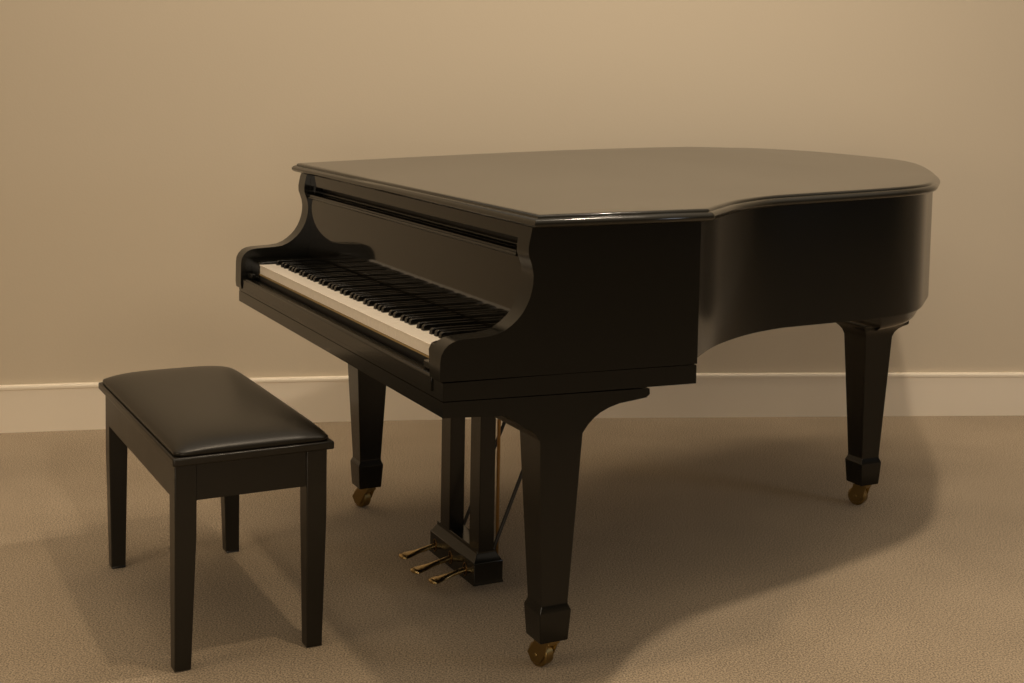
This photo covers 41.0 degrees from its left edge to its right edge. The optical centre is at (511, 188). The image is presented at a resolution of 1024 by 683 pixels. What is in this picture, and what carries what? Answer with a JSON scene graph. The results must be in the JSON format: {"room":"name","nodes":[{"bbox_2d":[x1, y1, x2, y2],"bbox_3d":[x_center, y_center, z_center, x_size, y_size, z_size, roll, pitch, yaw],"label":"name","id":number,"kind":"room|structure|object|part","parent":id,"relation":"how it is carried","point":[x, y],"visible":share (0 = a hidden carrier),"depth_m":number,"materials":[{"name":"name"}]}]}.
{"room":"music room","nodes":[
{"label":"music room","id":0,"kind":"room"},
{"bbox_2d":[0,0,1023,384],"bbox_3d":[0.454,-0.493,4.870,16.216,2.750,0.679,0,5,-9],"label":"wall","id":1,"kind":"structure","parent":0,"point":[145,145],"depth_m":4.97,"materials":[{"name":"beige paint"}]},
{"bbox_2d":[0,372,1023,432],"bbox_3d":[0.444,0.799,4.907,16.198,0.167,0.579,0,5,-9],"label":"baseboard","id":2,"kind":"structure","parent":1,"relation":"attached to","point":[55,406],"depth_m":5.17,"materials":[{"name":"beige paint"}]},
{"bbox_2d":[0,416,1023,682],"bbox_3d":[0.479,1.193,1.450,16.000,0.060,9.700,1,5,0],"label":"floor","id":3,"kind":"structure","parent":0,"point":[706,549],"depth_m":3.54,"materials":[{"name":"beige carpet"}]},
{"bbox_2d":[98,366,333,671],"bbox_3d":[-0.727,0.738,3.257,0.352,0.513,0.781,-1,5,-28],"label":"piano bench","id":4,"kind":"object","parent":3,"relation":"on","point":[202,432],"visible":1,"depth_m":3.00,"materials":[{"name":"black wood"}]},
{"bbox_3d":[-1.011,0.742,3.505,0.047,0.456,0.054,-1,5,-28],"label":"leg","id":5,"kind":"part","parent":4,"relation":"part of","materials":[{"name":"black wood"}]},
{"bbox_3d":[-0.696,0.797,2.893,0.047,0.456,0.054,-1,5,-28],"label":"leg","id":6,"kind":"part","parent":4,"relation":"part of","materials":[{"name":"black wood"}]},
{"bbox_2d":[103,366,327,456],"bbox_3d":[-0.722,0.503,3.238,0.340,0.040,0.769,-1,5,-28],"label":"seat cushion","id":7,"kind":"object","parent":4,"relation":"on","point":[196,411],"depth_m":3.06,"materials":[{"name":"black leather"}]},
{"bbox_3d":[-0.751,0.736,3.633,0.047,0.456,0.054,-1,5,-28],"label":"leg","id":8,"kind":"part","parent":4,"relation":"part of","materials":[{"name":"black wood"}]},
{"bbox_3d":[-0.442,0.790,3.026,0.047,0.456,0.054,-1,5,-28],"label":"leg","id":9,"kind":"part","parent":4,"relation":"part of","materials":[{"name":"black wood"}]},
{"bbox_2d":[236,147,939,666],"bbox_3d":[0.522,0.449,3.814,2.312,1.043,1.666,-1,5,-26],"label":"grand piano","id":10,"kind":"object","parent":3,"relation":"on","point":[538,293],"visible":1,"depth_m":3.20,"materials":[{"name":"black paint"}]},
{"bbox_3d":[-0.422,0.598,3.988,0.104,0.545,0.100,-1,5,-26],"label":"leg","id":11,"kind":"part","parent":10,"relation":"part of","materials":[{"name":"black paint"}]},
{"bbox_3d":[-0.281,0.075,3.366,0.028,0.015,1.358,-1,5,-26],"label":"fallboard moulding","id":12,"kind":"part","parent":10,"relation":"part of","materials":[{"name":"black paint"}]},
{"bbox_3d":[-0.264,0.030,3.358,0.035,0.032,1.380,-1,5,-26],"label":"rail","id":13,"kind":"part","parent":10,"relation":"part of","materials":[{"name":"black paint"}]},
{"bbox_3d":[-0.151,0.622,3.523,0.041,0.505,0.058,-1,5,-26],"label":"lyre post","id":14,"kind":"part","parent":10,"relation":"part of","materials":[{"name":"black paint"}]},
{"bbox_3d":[-0.071,0.637,3.362,0.041,0.505,0.058,-1,5,-26],"label":"lyre post","id":15,"kind":"part","parent":10,"relation":"part of","materials":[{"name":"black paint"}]},
{"bbox_3d":[-0.054,0.622,3.445,0.056,0.642,0.009,-1,5,-26],"label":"pedal rod","id":16,"kind":"part","parent":10,"relation":"part of","materials":[{"name":"gold metal"}]},
{"bbox_3d":[0.080,0.693,2.923,0.104,0.545,0.100,-1,5,-26],"label":"leg","id":17,"kind":"part","parent":10,"relation":"part of","materials":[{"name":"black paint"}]},
{"bbox_3d":[0.610,-0.040,3.809,2.076,0.064,1.648,-1,5,-26],"label":"lid","id":18,"kind":"part","parent":10,"relation":"part of","materials":[{"name":"black paint"}]},
{"bbox_3d":[1.062,0.627,4.107,0.166,0.520,0.164,-1,5,-26],"label":"leg","id":19,"kind":"part","parent":10,"relation":"part of","materials":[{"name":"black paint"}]}
]}

